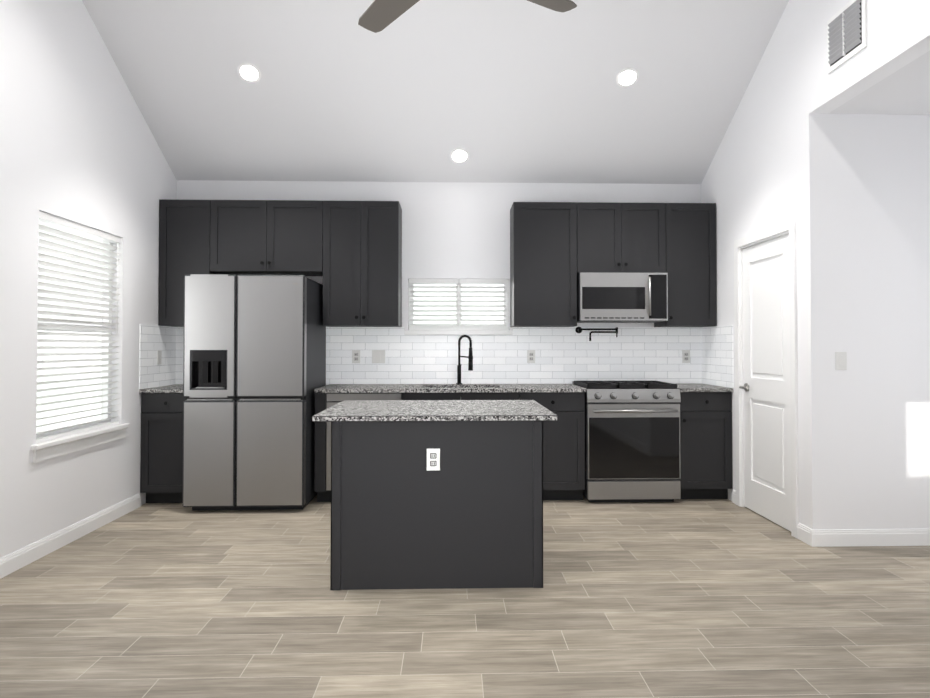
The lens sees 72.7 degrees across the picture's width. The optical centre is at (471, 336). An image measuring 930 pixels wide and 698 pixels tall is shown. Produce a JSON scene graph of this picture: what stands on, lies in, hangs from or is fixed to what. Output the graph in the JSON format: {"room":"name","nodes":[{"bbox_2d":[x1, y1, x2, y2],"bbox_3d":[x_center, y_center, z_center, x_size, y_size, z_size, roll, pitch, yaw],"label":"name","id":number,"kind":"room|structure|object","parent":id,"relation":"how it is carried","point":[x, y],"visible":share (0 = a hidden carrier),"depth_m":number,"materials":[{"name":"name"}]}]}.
{"room":"kitchen","nodes":[
{"label":"kitchen","id":0,"kind":"room"},
{"bbox_2d":[0,0,176,557],"bbox_3d":[-2.606,-1.079,2.399,0.150,4.750,6.450,0,-1,-2],"label":"wall","id":1,"kind":"structure","parent":0,"point":[78,144],"depth_m":4.00,"materials":[{"name":"white paint"}]},
{"bbox_2d":[0,494,140,578],"bbox_3d":[-2.517,1.240,2.123,0.015,0.102,5.670,0,-1,-2],"label":"baseboard","id":2,"kind":"structure","parent":1,"relation":"attached to","point":[24,556],"depth_m":3.98,"materials":[{"name":"white paint"}]},
{"bbox_2d":[36,221,112,437],"bbox_3d":[-2.691,-0.035,4.220,0.068,1.417,0.958,0,-1,-2],"label":"window","id":3,"kind":"structure","parent":1,"relation":"in","point":[59,405],"depth_m":4.30,"materials":[{"name":"white"}]},
{"bbox_2d":[36,211,121,442],"bbox_3d":[-2.622,-0.049,4.222,0.065,1.386,0.948,0,-1,-2],"label":"window blind","id":4,"kind":"object","parent":3,"relation":"attached to","point":[71,225],"visible":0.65,"depth_m":4.18,"materials":[{"name":"white plastic"}]},
{"bbox_2d":[31,423,129,462],"bbox_3d":[-2.602,0.698,4.210,0.108,0.105,1.060,0,-1,-2],"label":"sill","id":5,"kind":"structure","parent":1,"relation":"attached to","point":[49,449],"depth_m":4.10,"materials":[{"name":"white paint"}]},
{"bbox_2d":[82,0,788,183],"bbox_3d":[-0.169,-2.396,2.569,5.030,2.076,6.600,0,-1,-2],"label":"ceiling","id":6,"kind":"structure","parent":0,"point":[512,91],"depth_m":4.81,"materials":[{"name":"white paint"}]},
{"bbox_2d":[237,63,260,82],"bbox_3d":[-1.649,-1.954,4.687,0.170,0.086,0.150,0,-1,-2],"label":"recessed light","id":7,"kind":"object","parent":6,"relation":"in","point":[249,72],"visible":1,"depth_m":4.68,"materials":[{"name":"white paint"}]},
{"bbox_2d":[450,148,468,162],"bbox_3d":[-0.100,-1.549,5.427,0.170,0.086,0.150,0,-1,-2],"label":"recessed light","id":8,"kind":"object","parent":6,"relation":"in","point":[459,155],"visible":1,"depth_m":5.42,"materials":[{"name":"white paint"}]},
{"bbox_2d":[358,0,576,32],"bbox_3d":[-0.110,-2.335,2.429,1.004,1.893,1.004,0,-1,10],"label":"ceiling fan","id":9,"kind":"object","parent":6,"relation":"hanging from","point":[378,16],"visible":1,"depth_m":2.79,"materials":[{"name":"grey"}]},
{"bbox_2d":[616,68,638,86],"bbox_3d":[1.180,-1.952,4.772,0.170,0.086,0.150,0,-1,-2],"label":"recessed light","id":10,"kind":"object","parent":6,"relation":"in","point":[627,77],"visible":1,"depth_m":4.76,"materials":[{"name":"white paint"}]},
{"bbox_2d":[176,180,701,384],"bbox_3d":[-0.266,-0.118,5.755,5.030,2.940,0.150,0,-1,-2],"label":"wall","id":11,"kind":"structure","parent":0,"point":[455,230],"depth_m":5.70,"materials":[{"name":"white paint"}]},
{"bbox_2d":[158,199,217,326],"bbox_3d":[-2.376,-0.614,5.453,0.483,1.060,0.339,0,-1,-2],"label":"upper cabinet","id":12,"kind":"object","parent":11,"relation":"attached to","point":[188,229],"depth_m":5.29,"materials":[{"name":"grey paint"}]},
{"bbox_2d":[218,200,325,275],"bbox_3d":[-1.726,-0.841,5.476,0.937,0.605,0.339,0,-1,-2],"label":"upper cabinet","id":13,"kind":"object","parent":11,"relation":"attached to","point":[256,237],"depth_m":5.31,"materials":[{"name":"grey paint"}]},
{"bbox_2d":[314,201,401,326],"bbox_3d":[-0.968,-0.613,5.495,0.699,1.060,0.339,0,-1,-2],"label":"upper cabinet","id":14,"kind":"object","parent":11,"relation":"attached to","point":[350,252],"depth_m":5.33,"materials":[{"name":"grey paint"}]},
{"bbox_2d":[139,324,733,388],"bbox_3d":[-0.254,0.280,5.351,4.729,0.730,0.644,0,-1,-2],"label":"tile backsplash","id":15,"kind":"structure","parent":11,"relation":"attached to","point":[566,355],"depth_m":5.68,"materials":[{"name":"white tile"}]},
{"bbox_2d":[157,350,161,363],"bbox_3d":[-2.606,0.178,5.275,0.007,0.116,0.072,0,-1,-2],"label":"electrical outlet","id":16,"kind":"object","parent":15,"relation":"attached to","point":[159,355],"visible":1,"depth_m":5.27,"materials":[{"name":"white plastic"}]},
{"bbox_2d":[352,350,359,362],"bbox_3d":[-1.028,0.185,5.640,0.072,0.116,0.008,0,-1,-2],"label":"electrical outlet","id":17,"kind":"object","parent":15,"relation":"attached to","point":[355,356],"visible":1,"depth_m":5.64,"materials":[{"name":"white plastic"}]},
{"bbox_2d":[372,350,384,362],"bbox_3d":[-0.828,0.185,5.645,0.118,0.116,0.009,0,-1,-2],"label":"light switch","id":18,"kind":"object","parent":15,"relation":"attached to","point":[378,356],"visible":1,"depth_m":5.64,"materials":[{"name":"white plastic"}]},
{"bbox_2d":[527,350,534,362],"bbox_3d":[0.542,0.185,5.687,0.072,0.116,0.008,0,-1,-2],"label":"electrical outlet","id":19,"kind":"object","parent":15,"relation":"attached to","point":[530,356],"visible":1,"depth_m":5.68,"materials":[{"name":"white plastic"}]},
{"bbox_2d":[575,327,617,340],"bbox_3d":[1.128,-0.020,5.661,0.371,0.130,0.100,0,-1,-2],"label":"pot filler","id":20,"kind":"object","parent":15,"relation":"attached to","point":[578,329],"visible":1,"depth_m":5.64,"materials":[{"name":"black metal"}]},
{"bbox_2d":[682,350,689,362],"bbox_3d":[1.951,0.186,5.729,0.072,0.116,0.008,0,-1,-2],"label":"electrical outlet","id":21,"kind":"object","parent":15,"relation":"attached to","point":[685,356],"visible":1,"depth_m":5.73,"materials":[{"name":"white plastic"}]},
{"bbox_2d":[404,330,512,334],"bbox_3d":[-0.112,-0.030,5.701,0.975,0.039,0.104,0,-1,-2],"label":"sill","id":22,"kind":"structure","parent":11,"relation":"attached to","point":[454,332],"depth_m":5.65,"materials":[{"name":"white paint"}]},
{"bbox_2d":[409,279,508,330],"bbox_3d":[-0.114,-0.264,5.792,0.913,0.507,0.068,0,-1,-2],"label":"window","id":23,"kind":"structure","parent":11,"relation":"in","point":[454,303],"depth_m":5.82,"materials":[{"name":"white"}]},
{"bbox_2d":[409,279,507,329],"bbox_3d":[-0.115,-0.286,5.725,0.898,0.463,0.060,0,-1,-2],"label":"window blind","id":24,"kind":"object","parent":23,"relation":"attached to","point":[455,281],"visible":1,"depth_m":5.71,"materials":[{"name":"white plastic"}]},
{"bbox_2d":[510,202,585,326],"bbox_3d":[0.658,-0.613,5.543,0.602,1.060,0.339,0,-1,-2],"label":"upper cabinet","id":25,"kind":"object","parent":11,"relation":"attached to","point":[556,248],"depth_m":5.38,"materials":[{"name":"grey paint"}]},
{"bbox_2d":[586,202,669,273],"bbox_3d":[1.281,-0.840,5.566,0.763,0.605,0.339,0,-1,-2],"label":"upper cabinet","id":26,"kind":"object","parent":11,"relation":"attached to","point":[621,237],"depth_m":5.40,"materials":[{"name":"grey paint"}]},
{"bbox_2d":[577,272,667,322],"bbox_3d":[1.285,-0.331,5.505,0.751,0.412,0.440,0,-1,-2],"label":"microwave","id":27,"kind":"object","parent":26,"relation":"attached to","point":[622,297],"visible":0.98,"depth_m":5.33,"materials":[{"name":"grey metal"}]},
{"bbox_2d":[654,203,716,326],"bbox_3d":[1.852,-0.612,5.579,0.497,1.060,0.339,0,-1,-2],"label":"upper cabinet","id":28,"kind":"object","parent":11,"relation":"attached to","point":[692,280],"depth_m":5.42,"materials":[{"name":"grey paint"}]},
{"bbox_2d":[0,495,929,697],"bbox_3d":[1.040,1.348,2.542,7.450,0.100,6.600,0,-1,-2],"label":"floor","id":29,"kind":"structure","parent":0,"point":[702,598],"depth_m":2.93,"materials":[{"name":"beige tile"}]},
{"bbox_2d":[140,393,185,502],"bbox_3d":[-2.409,0.899,5.274,0.413,0.890,0.645,0,-1,-2],"label":"base cabinet","id":30,"kind":"object","parent":29,"relation":"on","point":[161,471],"visible":0.46,"depth_m":4.98,"materials":[{"name":"grey paint"}]},
{"bbox_2d":[182,274,325,509],"bbox_3d":[-1.728,0.436,5.175,0.904,1.812,0.843,0,-1,-2],"label":"fridge","id":31,"kind":"object","parent":29,"relation":"on","point":[254,365],"visible":1,"depth_m":4.76,"materials":[{"name":"grey metal"}]},
{"bbox_2d":[314,393,409,501],"bbox_3d":[-0.877,0.900,5.333,0.753,0.890,0.618,0,-1,-2],"label":"base cabinet","id":32,"kind":"object","parent":29,"relation":"on","point":[323,495],"depth_m":5.02,"materials":[{"name":"grey paint"}]},
{"bbox_2d":[326,393,401,490],"bbox_3d":[-0.864,0.851,5.330,0.600,0.784,0.612,0,-1,-2],"label":"dishwasher","id":33,"kind":"object","parent":32,"relation":"in","point":[332,399],"visible":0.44,"depth_m":5.02,"materials":[{"name":"grey"}]},
{"bbox_2d":[312,400,557,589],"bbox_3d":[-0.198,0.868,3.717,1.265,0.900,0.945,0,-1,-2],"label":"kitchen island","id":34,"kind":"object","parent":29,"relation":"on","point":[436,494],"visible":1,"depth_m":3.28,"materials":[{"name":"grey paint"}]},
{"bbox_2d":[410,392,518,399],"bbox_3d":[-0.093,0.900,5.356,0.937,0.890,0.618,0,-1,-2],"label":"base cabinet","id":35,"kind":"object","parent":29,"relation":"on","point":[455,395],"depth_m":5.06,"materials":[{"name":"grey paint"}]},
{"bbox_2d":[139,384,732,392],"bbox_3d":[-0.254,0.440,5.348,4.728,0.030,0.644,0,-1,-2],"label":"countertop","id":36,"kind":"structure","parent":35,"relation":"on","point":[384,388],"depth_m":5.08,"materials":[{"name":"stone"}]},
{"bbox_2d":[456,335,472,384],"bbox_3d":[-0.059,0.207,5.585,0.149,0.443,0.096,0,-1,-2],"label":"faucet","id":37,"kind":"object","parent":36,"relation":"on","point":[470,362],"visible":1,"depth_m":5.57,"materials":[{"name":"black metal"}]},
{"bbox_2d":[519,392,584,499],"bbox_3d":[0.644,0.900,5.365,0.530,0.890,0.645,0,-1,-2],"label":"base cabinet","id":38,"kind":"object","parent":29,"relation":"on","point":[564,456],"visible":0.62,"depth_m":5.08,"materials":[{"name":"grey paint"}]},
{"bbox_2d":[572,381,680,501],"bbox_3d":[1.292,0.869,5.328,0.750,0.951,0.704,0,-1,-2],"label":"range","id":39,"kind":"object","parent":29,"relation":"on","point":[632,442],"visible":0.98,"depth_m":5.04,"materials":[{"name":"grey metal"}]},
{"bbox_2d":[679,392,732,498],"bbox_3d":[1.890,0.901,5.402,0.436,0.890,0.645,0,-1,-2],"label":"base cabinet","id":40,"kind":"object","parent":29,"relation":"on","point":[706,441],"visible":0.75,"depth_m":5.11,"materials":[{"name":"grey paint"}]},
{"bbox_2d":[701,0,929,529],"bbox_3d":[2.257,-1.077,2.544,0.120,4.750,6.450,0,-1,-2],"label":"wall","id":41,"kind":"structure","parent":0,"point":[768,167],"depth_m":4.07,"materials":[{"name":"white paint"}]},
{"bbox_2d":[739,234,790,530],"bbox_3d":[2.139,0.320,4.593,0.110,2.021,0.728,0,-1,-2],"label":"door","id":42,"kind":"structure","parent":41,"relation":"in","point":[765,387],"depth_m":4.58,"materials":[{"name":"white paint"}]},
{"bbox_2d":[734,218,798,537],"bbox_3d":[2.186,0.281,4.596,0.138,2.102,0.884,0,-1,-2],"label":"door frame","id":43,"kind":"structure","parent":41,"relation":"attached to","point":[781,229],"depth_m":4.43,"materials":[{"name":"white paint"}]},
{"bbox_2d":[827,0,867,73],"bbox_3d":[2.151,-1.744,3.633,0.026,0.320,0.350,0,-1,-2],"label":"air vent","id":44,"kind":"object","parent":41,"relation":"in","point":[847,32],"visible":1,"depth_m":3.61,"materials":[{"name":"white metal"}]},
{"bbox_2d":[828,114,929,528],"bbox_3d":[3.405,-0.046,4.097,2.270,2.740,0.120,0,-1,-2],"label":"wall","id":45,"kind":"structure","parent":0,"point":[879,228],"depth_m":3.99,"materials":[{"name":"white paint"}]},
{"bbox_2d":[835,352,846,369],"bbox_3d":[2.343,0.157,3.997,0.072,0.116,0.009,0,-1,-2],"label":"light switch","id":46,"kind":"object","parent":45,"relation":"attached to","point":[840,360],"visible":1,"depth_m":4.00,"materials":[{"name":"white plastic"}]},
{"bbox_2d":[804,525,929,546],"bbox_3d":[3.281,1.272,4.004,2.285,0.102,0.015,0,-1,-2],"label":"baseboard","id":47,"kind":"structure","parent":45,"relation":"attached to","point":[833,537],"depth_m":3.98,"materials":[{"name":"white paint"}]},
{"bbox_2d":[828,51,929,114],"bbox_3d":[3.424,-1.486,3.511,2.270,0.120,1.340,0,-1,-2],"label":"ceiling","id":48,"kind":"structure","parent":0,"point":[905,90],"depth_m":3.73,"materials":[{"name":"white paint"}]}
]}

